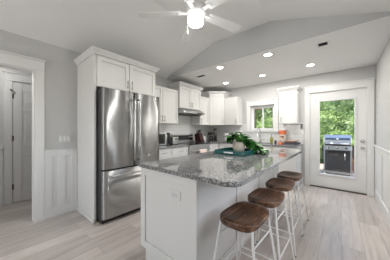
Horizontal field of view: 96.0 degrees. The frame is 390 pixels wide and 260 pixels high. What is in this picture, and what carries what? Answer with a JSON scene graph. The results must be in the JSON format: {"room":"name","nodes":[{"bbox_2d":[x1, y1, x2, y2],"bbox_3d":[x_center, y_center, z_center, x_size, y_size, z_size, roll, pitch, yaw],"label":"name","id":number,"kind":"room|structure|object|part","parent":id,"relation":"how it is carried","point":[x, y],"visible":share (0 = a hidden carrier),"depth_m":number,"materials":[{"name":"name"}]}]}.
{"room":"kitchen","nodes":[
{"label":"kitchen","id":0,"kind":"room"},
{"bbox_2d":[0,67,31,204],"bbox_3d":[-2.810,-0.024,2.603,1.070,2.500,3.840,0,0,40],"label":"wall","id":1,"kind":"structure","parent":0,"point":[1,68],"depth_m":2.87,"materials":[{"name":"paint"}]},
{"bbox_2d":[0,147,3,205],"bbox_3d":[-3.691,0.749,2.166,0.036,0.955,1.800,0,0,40],"label":"trim","id":2,"kind":"structure","parent":1,"relation":"attached to","point":[1,148],"depth_m":2.84,"materials":[{"name":"white wood"}]},
{"bbox_2d":[3,70,31,204],"bbox_3d":[-2.782,0.126,3.253,0.040,2.200,1.055,0,0,40],"label":"door frame","id":3,"kind":"structure","parent":1,"relation":"in","point":[9,76],"depth_m":2.90,"materials":[{"name":"white wood"}]},
{"bbox_2d":[10,82,31,202],"bbox_3d":[-2.772,0.205,3.214,0.106,2.018,0.858,0,0,40],"label":"door","id":4,"kind":"structure","parent":3,"relation":"attached to","point":[22,93],"depth_m":3.02,"materials":[{"name":"wood"}]},
{"bbox_2d":[0,29,206,149],"bbox_3d":[-1.887,-0.074,2.765,0.140,2.600,7.430,0,0,40],"label":"wall","id":5,"kind":"structure","parent":0,"point":[60,68],"depth_m":2.53,"materials":[{"name":"paint"}]},
{"bbox_2d":[0,50,45,221],"bbox_3d":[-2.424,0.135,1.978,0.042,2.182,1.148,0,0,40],"label":"door frame","id":6,"kind":"structure","parent":5,"relation":"in","point":[8,58],"depth_m":2.36,"materials":[{"name":"white wood"}]},
{"bbox_2d":[44,148,77,218],"bbox_3d":[-1.940,0.749,2.563,0.036,0.955,0.394,0,0,40],"label":"trim","id":7,"kind":"structure","parent":5,"relation":"attached to","point":[60,165],"depth_m":2.55,"materials":[{"name":"white wood"}]},
{"bbox_2d":[58,135,70,141],"bbox_3d":[-1.925,0.123,2.601,0.010,0.105,0.160,0,0,40],"label":"switch plate","id":8,"kind":"object","parent":5,"relation":"attached to","point":[61,138],"visible":1,"depth_m":2.59,"materials":[{"name":"plastic"}]},
{"bbox_2d":[155,85,177,123],"bbox_3d":[-0.770,-0.519,3.704,0.354,0.750,0.887,0,0,40],"label":"upper cabinet","id":9,"kind":"object","parent":5,"relation":"attached to","point":[168,98],"visible":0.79,"depth_m":3.72,"materials":[{"name":"white wood"}]},
{"bbox_3d":[-0.810,-0.519,3.447,0.020,0.746,0.434,0,0,40],"label":"door","id":10,"kind":"part","parent":9,"relation":"part of","materials":[{"name":"white wood"}]},
{"bbox_3d":[-0.526,-0.519,3.788,0.020,0.746,0.438,0,0,40],"label":"door","id":11,"kind":"part","parent":9,"relation":"part of","materials":[{"name":"white wood"}]},
{"bbox_2d":[159,115,211,141],"bbox_3d":[-0.329,-0.094,4.519,0.008,0.840,2.740,0,0,40],"label":"backsplash","id":12,"kind":"structure","parent":5,"relation":"attached to","point":[184,126],"depth_m":4.58,"materials":[{"name":"tile"}]},
{"bbox_2d":[167,81,203,110],"bbox_3d":[-0.213,-0.795,4.328,0.411,0.573,0.875,0,0,40],"label":"upper cabinet","id":13,"kind":"object","parent":5,"relation":"attached to","point":[188,98],"visible":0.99,"depth_m":4.15,"materials":[{"name":"white wood"}]},
{"bbox_3d":[-0.226,-0.760,4.085,0.020,0.497,0.380,0,0,40],"label":"door","id":14,"kind":"part","parent":13,"relation":"part of","materials":[{"name":"white wood"}]},
{"bbox_3d":[-0.213,-1.048,4.328,0.411,0.068,0.875,0,0,40],"label":"crown","id":15,"kind":"part","parent":13,"relation":"part of","materials":[{"name":"white wood"}]},
{"bbox_2d":[178,108,204,115],"bbox_3d":[-0.180,-0.438,4.301,0.495,0.138,0.769,0,0,40],"label":"range hood","id":16,"kind":"object","parent":13,"relation":"attached to","point":[181,111],"visible":0.8,"depth_m":4.10,"materials":[{"name":"metal"}]},
{"bbox_3d":[0.023,-0.760,4.384,0.020,0.497,0.381,0,0,40],"label":"door","id":17,"kind":"part","parent":13,"relation":"part of","materials":[{"name":"white wood"}]},
{"bbox_2d":[191,96,208,124],"bbox_3d":[0.152,-0.519,4.811,0.354,0.750,0.425,0,0,40],"label":"upper cabinet","id":18,"kind":"object","parent":5,"relation":"attached to","point":[204,119],"visible":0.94,"depth_m":4.71,"materials":[{"name":"white wood"}]},
{"bbox_3d":[0.255,-0.519,4.726,0.020,0.746,0.420,0,0,40],"label":"door","id":19,"kind":"part","parent":18,"relation":"part of","materials":[{"name":"white wood"}]},
{"bbox_2d":[201,91,230,125],"bbox_3d":[0.589,-0.613,5.096,0.659,0.938,0.659,0,0,40],"label":"upper cabinet","id":20,"kind":"object","parent":5,"relation":"attached to","point":[216,98],"visible":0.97,"depth_m":4.91,"materials":[{"name":"white wood"}]},
{"bbox_3d":[0.598,-1.048,4.998,0.932,0.068,0.269,0,0,-5],"label":"crown","id":21,"kind":"part","parent":20,"relation":"part of","materials":[{"name":"white wood"}]},
{"bbox_3d":[0.606,-0.579,4.910,0.412,0.861,0.020,0,0,-5],"label":"door","id":22,"kind":"part","parent":20,"relation":"part of","materials":[{"name":"white wood"}]},
{"bbox_2d":[0,184,389,259],"bbox_3d":[-0.903,1.266,1.970,5.090,0.080,7.670,0,0,40],"label":"floor","id":23,"kind":"structure","parent":0,"point":[341,225],"depth_m":2.07,"materials":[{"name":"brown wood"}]},
{"bbox_2d":[74,46,158,223],"bbox_3d":[-1.236,0.076,2.873,0.718,2.300,1.080,0,0,40],"label":"tall cabinet","id":24,"kind":"object","parent":23,"relation":"on","point":[94,71],"visible":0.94,"depth_m":2.51,"materials":[{"name":"white wood"}]},
{"bbox_3d":[-1.566,1.204,2.502,0.630,0.045,0.013,0,0,40],"label":"moulding","id":25,"kind":"part","parent":24,"relation":"part of","materials":[{"name":"white wood"}]},
{"bbox_3d":[-1.568,0.108,2.529,0.648,2.235,0.027,0,0,40],"label":"panel","id":26,"kind":"part","parent":24,"relation":"part of","materials":[{"name":"white wood"}]},
{"bbox_3d":[-1.154,-0.794,2.504,0.020,0.410,0.457,0,0,40],"label":"door","id":27,"kind":"part","parent":24,"relation":"part of","materials":[{"name":"white wood"}]},
{"bbox_3d":[-1.236,-1.040,2.873,0.718,0.068,1.080,0,0,40],"label":"crown","id":28,"kind":"part","parent":24,"relation":"part of","materials":[{"name":"white wood"}]},
{"bbox_3d":[-0.849,-0.794,2.870,0.020,0.410,0.479,0,0,40],"label":"door","id":29,"kind":"part","parent":24,"relation":"part of","materials":[{"name":"white wood"}]},
{"bbox_2d":[96,87,158,223],"bbox_3d":[-1.145,0.339,2.800,0.856,1.775,0.901,0,0,40],"label":"refrigerator","id":30,"kind":"object","parent":23,"relation":"on","point":[127,123],"visible":0.81,"depth_m":2.42,"materials":[{"name":"grey metal"}]},
{"bbox_3d":[-1.040,-0.021,2.417,0.063,1.057,0.448,0,0,40],"label":"door","id":31,"kind":"part","parent":30,"relation":"part of","materials":[{"name":"silver metal"}]},
{"bbox_3d":[-0.894,0.842,2.591,0.063,0.619,0.901,0,0,40],"label":"freezer drawer","id":32,"kind":"part","parent":30,"relation":"part of","materials":[{"name":"silver metal"}]},
{"bbox_3d":[-0.871,-0.009,2.519,0.076,0.895,0.025,0,0,40],"label":"handle","id":33,"kind":"part","parent":30,"relation":"part of","materials":[{"name":"silver metal"}]},
{"bbox_3d":[-0.820,-0.009,2.581,0.076,0.895,0.025,0,0,40],"label":"handle","id":34,"kind":"part","parent":30,"relation":"part of","materials":[{"name":"silver metal"}]},
{"bbox_3d":[-0.749,-0.021,2.765,0.063,1.057,0.448,0,0,40],"label":"door","id":35,"kind":"part","parent":30,"relation":"part of","materials":[{"name":"silver metal"}]},
{"bbox_2d":[159,147,187,159],"bbox_3d":[-0.653,0.787,3.617,0.634,0.878,0.904,0,0,40],"label":"base cabinet","id":36,"kind":"object","parent":23,"relation":"on","point":[180,151],"visible":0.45,"depth_m":3.43,"materials":[{"name":"white wood"}]},
{"bbox_3d":[-0.588,0.427,3.269,0.020,0.147,0.446,0,0,40],"label":"drawer","id":37,"kind":"part","parent":36,"relation":"part of","materials":[{"name":"white wood"}]},
{"bbox_2d":[159,144,188,148],"bbox_3d":[-0.662,0.329,3.626,0.621,0.034,0.906,0,0,40],"label":"countertop","id":38,"kind":"structure","parent":36,"relation":"on","point":[178,145],"depth_m":3.52,"materials":[{"name":"stone"}]},
{"bbox_2d":[159,133,169,144],"bbox_3d":[-0.783,0.181,3.654,0.358,0.261,0.450,0,0,40],"label":"microwave","id":39,"kind":"object","parent":38,"relation":"on","point":[164,138],"visible":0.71,"depth_m":3.62,"materials":[{"name":"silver metal"}]},
{"bbox_3d":[-0.569,0.176,3.705,0.020,0.251,0.098,0,0,40],"label":"control panel","id":40,"kind":"part","parent":39,"relation":"part of","materials":[{"name":"black plastic"}]},
{"bbox_2d":[170,136,177,144],"bbox_3d":[-0.503,0.225,3.890,0.285,0.174,0.170,0,0,40],"label":"toaster","id":41,"kind":"object","parent":38,"relation":"on","point":[173,140],"visible":0.7,"depth_m":3.80,"materials":[{"name":"silver metal"}]},
{"bbox_3d":[-0.299,0.427,3.616,0.020,0.147,0.446,0,0,40],"label":"drawer","id":42,"kind":"part","parent":36,"relation":"part of","materials":[{"name":"white wood"}]},
{"bbox_2d":[170,134,209,154],"bbox_3d":[-0.096,0.648,4.243,0.694,1.115,0.755,0,0,40],"label":"range","id":43,"kind":"object","parent":23,"relation":"on","point":[186,139],"visible":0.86,"depth_m":4.20,"materials":[{"name":"silver metal"}]},
{"bbox_3d":[-0.288,0.183,4.403,0.009,0.115,0.695,0,0,40],"label":"display panel","id":44,"kind":"part","parent":43,"relation":"part of","materials":[{"name":"silver metal"}]},
{"bbox_2d":[178,142,208,144],"bbox_3d":[-0.080,0.317,4.230,0.540,0.017,0.755,0,0,40],"label":"cooktop","id":45,"kind":"object","parent":43,"relation":"in","point":[185,143],"depth_m":4.10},
{"bbox_3d":[0.110,0.716,4.071,0.035,0.580,0.747,0,0,40],"label":"oven door","id":46,"kind":"part","parent":43,"relation":"part of","materials":[{"name":"silver metal"}]},
{"bbox_3d":[0.112,0.375,4.070,0.040,0.090,0.747,0,0,40],"label":"control panel","id":47,"kind":"part","parent":43,"relation":"part of","materials":[{"name":"silver metal"}]},
{"bbox_2d":[141,165,279,259],"bbox_3d":[0.438,0.787,2.327,0.742,0.878,2.225,0,0,40],"label":"kitchen island","id":48,"kind":"object","parent":23,"relation":"on","point":[187,229],"visible":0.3,"depth_m":1.46,"materials":[{"name":"white wood"}]},
{"bbox_3d":[-0.247,0.721,1.465,0.689,0.746,0.024,0,0,40],"label":"panel","id":49,"kind":"part","parent":48,"relation":"part of","materials":[{"name":"white wood"}]},
{"bbox_2d":[169,188,180,201],"bbox_3d":[-0.162,0.511,1.387,0.125,0.080,0.010,0,0,40],"label":"outlet","id":50,"kind":"object","parent":48,"relation":"attached to","point":[173,194],"visible":1,"depth_m":1.38,"materials":[{"name":"plastic"}]},
{"bbox_2d":[138,146,301,186],"bbox_3d":[0.587,0.330,2.235,1.018,0.035,2.315,0,0,40],"label":"island countertop","id":51,"kind":"structure","parent":48,"relation":"on","point":[222,170],"depth_m":1.56,"materials":[{"name":"stone"}]},
{"bbox_2d":[215,147,257,156],"bbox_3d":[0.560,0.283,2.374,0.420,0.058,0.479,0,0,40],"label":"serving tray","id":52,"kind":"object","parent":51,"relation":"on","point":[229,150],"visible":0.84,"depth_m":2.23,"materials":[{"name":"teal paint"}]},
{"bbox_2d":[226,132,268,153],"bbox_3d":[0.722,0.164,2.442,0.568,0.288,0.374,0,0,22],"label":"potted plant","id":53,"kind":"object","parent":52,"relation":"on","point":[241,140],"visible":0.98,"depth_m":2.38,"materials":[{"name":"green plant"}]},
{"bbox_3d":[0.609,0.231,2.448,0.164,0.140,0.164,0,0,40],"label":"pot","id":54,"kind":"part","parent":53,"relation":"part of","materials":[{"name":"beige ceramic"}]},
{"bbox_3d":[0.717,0.787,2.110,0.034,0.878,2.200,0,0,40],"label":"panel","id":55,"kind":"part","parent":48,"relation":"part of","materials":[{"name":"white wood"}]},
{"bbox_2d":[209,143,218,150],"bbox_3d":[0.273,0.787,4.728,0.634,0.878,0.448,0,0,40],"label":"base cabinet","id":56,"kind":"object","parent":23,"relation":"on","point":[212,147],"visible":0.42,"depth_m":4.56,"materials":[{"name":"white wood"}]},
{"bbox_2d":[204,140,302,147],"bbox_3d":[1.161,0.329,4.371,2.466,0.034,1.041,0,0,40],"label":"countertop","id":57,"kind":"structure","parent":56,"relation":"on","point":[218,141],"depth_m":3.87,"materials":[{"name":"stone"}]},
{"bbox_2d":[194,129,203,141],"bbox_3d":[0.120,0.143,4.704,0.238,0.336,0.140,0,0,40],"label":"knife block","id":58,"kind":"object","parent":57,"relation":"on","point":[198,136],"visible":0.97,"depth_m":4.66,"materials":[{"name":"brown wood"}]},
{"bbox_2d":[207,128,216,141],"bbox_3d":[0.489,0.124,4.998,0.265,0.376,0.245,0,0,0],"label":"coffee maker","id":59,"kind":"object","parent":57,"relation":"on","point":[213,138],"visible":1,"depth_m":4.94,"materials":[{"name":"black plastic"}]},
{"bbox_2d":[279,130,285,143],"bbox_3d":[2.026,0.156,4.077,0.165,0.310,0.088,0,0,40],"label":"chip bag","id":60,"kind":"object","parent":57,"relation":"on","point":[282,133],"visible":0.91,"depth_m":4.05,"materials":[{"name":"plastic"}]},
{"bbox_2d":[284,142,299,144],"bbox_3d":[2.184,0.292,3.947,0.270,0.040,0.260,0,0,40],"label":"book","id":61,"kind":"object","parent":57,"relation":"on","point":[296,143],"visible":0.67,"depth_m":3.84,"materials":[{"name":"paper"}]},
{"bbox_2d":[219,143,232,148],"bbox_3d":[1.000,0.787,4.776,0.460,0.878,0.624,0,0,40],"label":"base cabinet","id":62,"kind":"object","parent":23,"relation":"on","point":[221,145],"visible":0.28,"depth_m":4.60,"materials":[{"name":"white wood"}]},
{"bbox_2d":[213,201,276,259],"bbox_3d":[0.358,0.905,1.257,0.388,0.643,0.442,0,0,42],"label":"counter stool","id":63,"kind":"object","parent":23,"relation":"on","point":[243,216],"visible":1,"depth_m":1.22,"materials":[{"name":"brown wood"}]},
{"bbox_3d":[0.131,0.923,1.225,0.120,0.597,0.017,0,0,-4],"label":"leg","id":64,"kind":"part","parent":63,"relation":"part of","materials":[{"name":"white metal"}]},
{"bbox_3d":[0.363,0.923,1.487,0.016,0.597,0.121,0,0,-3],"label":"leg","id":65,"kind":"part","parent":63,"relation":"part of","materials":[{"name":"white metal"}]},
{"bbox_3d":[0.358,0.607,1.257,0.268,0.048,0.382,0,0,42],"label":"seat","id":66,"kind":"part","parent":63,"relation":"part of","materials":[{"name":"brown wood"}]},
{"bbox_3d":[0.353,0.923,1.028,0.016,0.597,0.121,0,0,-3],"label":"leg","id":67,"kind":"part","parent":63,"relation":"part of","materials":[{"name":"white metal"}]},
{"bbox_3d":[0.585,0.923,1.290,0.120,0.597,0.017,0,0,-4],"label":"leg","id":68,"kind":"part","parent":63,"relation":"part of","materials":[{"name":"white metal"}]},
{"bbox_2d":[238,188,294,259],"bbox_3d":[0.650,0.905,1.600,0.388,0.643,0.442,0,0,40],"label":"counter stool","id":69,"kind":"object","parent":23,"relation":"on","point":[266,197],"visible":0.93,"depth_m":1.55,"materials":[{"name":"brown wood"}]},
{"bbox_3d":[0.424,0.923,1.560,0.120,0.597,0.017,0,0,-6],"label":"leg","id":70,"kind":"part","parent":69,"relation":"part of","materials":[{"name":"white metal"}]},
{"bbox_3d":[0.650,0.607,1.600,0.268,0.048,0.382,0,0,40],"label":"seat","id":71,"kind":"part","parent":69,"relation":"part of","materials":[{"name":"brown wood"}]},
{"bbox_3d":[0.652,0.923,1.370,0.016,0.597,0.121,0,0,-5],"label":"leg","id":72,"kind":"part","parent":69,"relation":"part of","materials":[{"name":"white metal"}]},
{"bbox_3d":[0.876,0.923,1.639,0.120,0.597,0.017,0,0,-6],"label":"leg","id":73,"kind":"part","parent":69,"relation":"part of","materials":[{"name":"white metal"}]},
{"bbox_2d":[257,178,302,256],"bbox_3d":[0.963,0.905,1.983,0.388,0.643,0.442,0,0,39],"label":"counter stool","id":74,"kind":"object","parent":23,"relation":"on","point":[281,184],"visible":0.86,"depth_m":1.92,"materials":[{"name":"brown wood"}]},
{"bbox_3d":[0.963,0.607,1.983,0.268,0.048,0.382,0,0,39],"label":"seat","id":75,"kind":"part","parent":74,"relation":"part of","materials":[{"name":"brown wood"}]},
{"bbox_3d":[0.970,0.923,1.754,0.016,0.597,0.121,0,0,-6],"label":"leg","id":76,"kind":"part","parent":74,"relation":"part of","materials":[{"name":"white metal"}]},
{"bbox_3d":[1.189,0.923,2.027,0.120,0.597,0.017,0,0,-7],"label":"leg","id":77,"kind":"part","parent":74,"relation":"part of","materials":[{"name":"white metal"}]},
{"bbox_2d":[273,146,300,189],"bbox_3d":[2.047,0.787,3.903,0.455,0.878,0.624,0,0,40],"label":"base cabinet","id":78,"kind":"object","parent":23,"relation":"on","point":[293,164],"visible":0.15,"depth_m":3.65,"materials":[{"name":"white wood"}]},
{"bbox_3d":[1.875,0.427,3.697,0.449,0.147,0.020,0,0,40],"label":"drawer","id":79,"kind":"part","parent":78,"relation":"part of","materials":[{"name":"white wood"}]},
{"bbox_3d":[1.875,0.815,3.697,0.449,0.613,0.020,0,0,40],"label":"door","id":80,"kind":"part","parent":78,"relation":"part of","materials":[{"name":"white wood"}]},
{"bbox_2d":[270,171,308,234],"bbox_3d":[1.261,0.905,2.340,0.388,0.643,0.442,0,0,40],"label":"counter stool","id":81,"kind":"object","parent":23,"relation":"on","point":[295,176],"visible":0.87,"depth_m":2.29,"materials":[{"name":"brown wood"}]},
{"bbox_3d":[1.261,0.607,2.340,0.268,0.048,0.382,0,0,40],"label":"seat","id":82,"kind":"part","parent":81,"relation":"part of","materials":[{"name":"brown wood"}]},
{"bbox_3d":[1.263,0.923,2.111,0.016,0.597,0.121,0,0,-5],"label":"leg","id":83,"kind":"part","parent":81,"relation":"part of","materials":[{"name":"white metal"}]},
{"bbox_3d":[1.487,0.923,2.380,0.120,0.597,0.017,0,0,-6],"label":"leg","id":84,"kind":"part","parent":81,"relation":"part of","materials":[{"name":"white metal"}]},
{"bbox_2d":[0,0,389,77],"bbox_3d":[-1.090,-1.457,0.769,3.920,0.574,5.665,0,0,40],"label":"ceiling","id":85,"kind":"structure","parent":0,"point":[114,26],"depth_m":2.34,"materials":[{"name":"paint"}]},
{"bbox_2d":[137,0,240,41],"bbox_3d":[0.048,-1.361,1.967,1.256,0.525,1.314,0,0,40],"label":"ceiling fan","id":86,"kind":"object","parent":85,"relation":"hanging from","point":[195,12],"visible":1,"depth_m":2.00,"materials":[{"name":"white"}]},
{"bbox_3d":[-0.413,-1.346,2.039,0.510,0.036,0.128,0,0,5],"label":"blade","id":87,"kind":"part","parent":86,"relation":"part of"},
{"bbox_3d":[-0.087,-1.346,2.417,0.128,0.036,0.510,0,0,-13],"label":"blade","id":88,"kind":"part","parent":86,"relation":"part of","materials":[{"name":"white"}]},
{"bbox_3d":[0.010,-1.240,2.003,0.178,0.092,0.178,0,0,40],"label":"light globe","id":89,"kind":"part","parent":86,"relation":"part of","materials":[{"name":"white glass"}]},
{"bbox_3d":[0.330,-1.346,1.723,0.511,0.036,0.128,0,0,40],"label":"blade","id":90,"kind":"part","parent":86,"relation":"part of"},
{"bbox_3d":[0.374,-1.346,2.223,0.510,0.036,0.128,0,0,-31],"label":"blade","id":91,"kind":"part","parent":86,"relation":"part of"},
{"bbox_2d":[254,110,255,127],"bbox_3d":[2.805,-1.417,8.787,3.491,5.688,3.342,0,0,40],"label":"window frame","id":92,"kind":"structure","parent":0,"point":[254,110],"depth_m":8.72,"materials":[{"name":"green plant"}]},
{"bbox_2d":[166,12,389,78],"bbox_3d":[0.730,-1.419,2.952,3.640,0.410,0.020,0,0,40],"label":"wall","id":93,"kind":"structure","parent":0,"point":[269,35],"depth_m":2.62,"materials":[{"name":"paint"}]},
{"bbox_2d":[167,16,389,90],"bbox_3d":[1.385,-1.274,3.738,3.920,0.120,2.025,0,0,40],"label":"ceiling","id":94,"kind":"structure","parent":0,"point":[363,44],"depth_m":3.06,"materials":[{"name":"paint"}]},
{"bbox_2d":[263,52,272,56],"bbox_3d":[1.167,-1.210,2.812,0.158,0.006,0.158,0,0,40],"label":"recessed light","id":95,"kind":"object","parent":94,"relation":"in","point":[268,53],"visible":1,"depth_m":2.80,"materials":[{"name":"white plastic"}]},
{"bbox_2d":[316,40,329,47],"bbox_3d":[1.800,-1.209,2.471,0.150,0.010,0.170,0,0,40],"label":"ceiling vent","id":96,"kind":"object","parent":94,"relation":"in","point":[324,43],"visible":1,"depth_m":2.47,"materials":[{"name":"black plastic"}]},
{"bbox_2d":[218,65,375,195],"bbox_3d":[1.935,-0.074,4.506,3.780,2.600,0.140,0,0,40],"label":"wall","id":97,"kind":"structure","parent":0,"point":[265,90],"depth_m":3.99,"materials":[{"name":"paint"}]},
{"bbox_2d":[224,97,241,124],"bbox_3d":[1.059,-0.519,4.903,0.403,0.750,0.354,0,0,40],"label":"upper cabinet","id":98,"kind":"object","parent":97,"relation":"attached to","point":[233,105],"visible":1,"depth_m":4.79,"materials":[{"name":"white wood"}]},
{"bbox_2d":[212,123,303,143],"bbox_3d":[1.502,0.069,4.770,2.482,0.486,0.008,0,0,40],"label":"backsplash","id":99,"kind":"structure","parent":97,"relation":"attached to","point":[293,131],"depth_m":4.49,"materials":[{"name":"tile"}]},
{"bbox_2d":[246,98,278,133],"bbox_3d":[1.745,-0.345,4.583,0.840,0.892,0.105,0,0,40],"label":"window frame","id":100,"kind":"structure","parent":97,"relation":"in","point":[274,101],"depth_m":4.49,"materials":[{"name":"white wood"}]},
{"bbox_2d":[251,104,273,130],"bbox_3d":[1.801,-0.322,4.651,0.610,0.665,0.070,0,0,40],"label":"window","id":101,"kind":"structure","parent":97,"relation":"in","point":[262,106],"depth_m":4.64,"materials":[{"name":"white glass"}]},
{"bbox_3d":[1.713,-0.322,4.744,0.295,0.605,0.022,0,0,40],"label":"sash","id":102,"kind":"part","parent":101,"relation":"part of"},
{"bbox_3d":[1.897,-0.322,4.559,0.295,0.605,0.022,0,0,40],"label":"sash","id":103,"kind":"part","parent":101,"relation":"part of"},
{"bbox_2d":[277,85,301,123],"bbox_3d":[2.140,-0.545,3.991,0.455,0.803,0.371,0,0,40],"label":"upper cabinet","id":104,"kind":"object","parent":97,"relation":"attached to","point":[289,97],"visible":1,"depth_m":3.89,"materials":[{"name":"white wood"}]},
{"bbox_3d":[2.059,-0.510,3.895,0.349,0.728,0.020,0,0,40],"label":"door","id":105,"kind":"part","parent":104,"relation":"part of","materials":[{"name":"white wood"}]},
{"bbox_3d":[2.140,-0.913,3.991,0.455,0.068,0.371,0,0,40],"label":"crown","id":106,"kind":"part","parent":104,"relation":"part of","materials":[{"name":"white wood"}]},
{"bbox_2d":[310,87,366,194],"bbox_3d":[2.928,0.204,3.644,0.904,2.042,0.172,0,0,40],"label":"door","id":107,"kind":"structure","parent":97,"relation":"in","point":[357,184],"depth_m":3.52,"materials":[{"name":"white wood"}]},
{"bbox_2d":[305,78,373,196],"bbox_3d":[2.886,0.130,3.594,1.100,2.192,0.042,0,0,40],"label":"door frame","id":108,"kind":"structure","parent":97,"relation":"in","point":[369,83],"depth_m":3.36,"materials":[{"name":"white wood"}]},
{"bbox_2d":[376,39,389,150],"bbox_3d":[1.061,-0.074,0.398,0.140,2.600,7.570,0,0,40],"label":"wall","id":109,"kind":"structure","parent":0,"point":[383,64],"depth_m":2.67,"materials":[{"name":"paint"}]},
{"bbox_2d":[373,145,389,225],"bbox_3d":[0.948,0.749,0.400,0.036,0.955,7.429,0,0,40],"label":"wainscoting","id":110,"kind":"structure","parent":109,"relation":"attached to","point":[382,156],"depth_m":2.65,"materials":[{"name":"white wood"}]},
{"label":"outside","id":111,"kind":"structure","parent":0,"visible":0},
{"bbox_2d":[320,164,353,176],"bbox_3d":[3.577,1.326,5.461,7.500,0.120,3.430,0,0,40],"label":"deck","id":112,"kind":"object","parent":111,"point":[321,165],"depth_m":5.15,"materials":[{"name":"grey wood"}]},
{"bbox_2d":[322,135,353,175],"bbox_3d":[4.029,0.696,4.972,0.694,1.139,0.542,0,0,40],"label":"gas grill","id":113,"kind":"object","parent":112,"relation":"on","point":[337,151],"visible":0.94,"depth_m":4.82,"materials":[{"name":"grey metal"}]},
{"bbox_3d":[3.802,0.836,4.915,0.266,0.540,0.020,0,0,40],"label":"cabinet door","id":114,"kind":"part","parent":113,"relation":"part of","materials":[{"name":"black metal"}]},
{"bbox_3d":[4.049,1.156,4.996,0.660,0.040,0.480,0,0,40],"label":"frame","id":115,"kind":"part","parent":113,"relation":"part of","materials":[{"name":"silver metal"}]},
{"bbox_3d":[4.045,0.256,4.992,0.600,0.260,0.490,0,0,40],"label":"lid","id":116,"kind":"part","parent":113,"relation":"part of","materials":[{"name":"silver metal"}]},
{"bbox_3d":[3.902,0.483,4.820,0.600,0.115,0.099,0,0,40],"label":"control panel","id":117,"kind":"part","parent":113,"relation":"part of","materials":[{"name":"silver metal"}]},
{"bbox_3d":[4.013,0.836,4.739,0.266,0.540,0.020,0,0,40],"label":"cabinet door","id":118,"kind":"part","parent":113,"relation":"part of","materials":[{"name":"black metal"}]},
{"bbox_3d":[4.133,0.841,4.652,0.030,0.590,0.040,0,0,40],"label":"post","id":119,"kind":"part","parent":113,"relation":"part of","materials":[{"name":"silver metal"}]},
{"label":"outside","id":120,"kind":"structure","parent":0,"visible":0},
{"bbox_3d":[8.198,-1.540,12.955,22.000,6.201,14.000,0,0,40],"label":"hill","id":121,"kind":"object","parent":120,"visible":0},
{"bbox_2d":[255,110,261,125],"bbox_3d":[3.904,-1.474,12.776,3.927,3.253,3.381,0,0,40],"label":"shrub","id":122,"kind":"object","parent":121,"relation":"on","point":[256,111],"visible":0.07,"depth_m":11.63,"materials":[{"name":"green plant"}]},
{"bbox_2d":[256,116,272,127],"bbox_3d":[3.939,0.144,9.228,2.076,1.772,1.992,0,0,40],"label":"shrub","id":123,"kind":"object","parent":121,"relation":"on","point":[268,123],"visible":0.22,"depth_m":8.93,"materials":[{"name":"green plant"}]},
{"bbox_2d":[258,107,272,120],"bbox_3d":[5.474,-1.544,11.102,3.441,3.340,3.091,0,0,40],"label":"shrub","id":124,"kind":"object","parent":121,"relation":"on","point":[268,112],"visible":0.06,"depth_m":10.67,"materials":[{"name":"green plant"}]},
{"bbox_2d":[320,135,323,161],"bbox_3d":[4.718,0.670,7.621,1.884,1.312,1.740,0,0,40],"label":"shrub","id":125,"kind":"object","parent":121,"relation":"on","point":[321,135],"visible":0.04,"depth_m":7.02,"materials":[{"name":"green plant"}]},
{"bbox_2d":[320,109,344,136],"bbox_3d":[5.944,-0.086,8.326,2.183,1.825,2.225,0,0,40],"label":"shrub","id":126,"kind":"object","parent":121,"relation":"on","point":[328,122],"visible":0.25,"depth_m":7.66,"materials":[{"name":"green plant"}]},
{"bbox_2d":[320,99,353,115],"bbox_3d":[7.535,-1.322,9.354,3.719,2.896,3.152,0,0,40],"label":"shrub","id":127,"kind":"object","parent":121,"relation":"on","point":[339,105],"visible":0.12,"depth_m":8.49,"materials":[{"name":"green plant"}]},
{"bbox_2d":[320,129,353,160],"bbox_3d":[5.707,0.640,6.984,1.752,1.371,1.845,0,0,40],"label":"shrub","id":128,"kind":"object","parent":121,"relation":"on","point":[337,132],"visible":0.16,"depth_m":6.91,"materials":[{"name":"green plant"}]},
{"bbox_2d":[335,108,353,135],"bbox_3d":[7.095,-0.094,7.473,2.314,1.840,2.191,0,0,40],"label":"shrub","id":129,"kind":"object","parent":121,"relation":"on","point":[348,119],"visible":0.26,"depth_m":7.42,"materials":[{"name":"green plant"}]}
]}

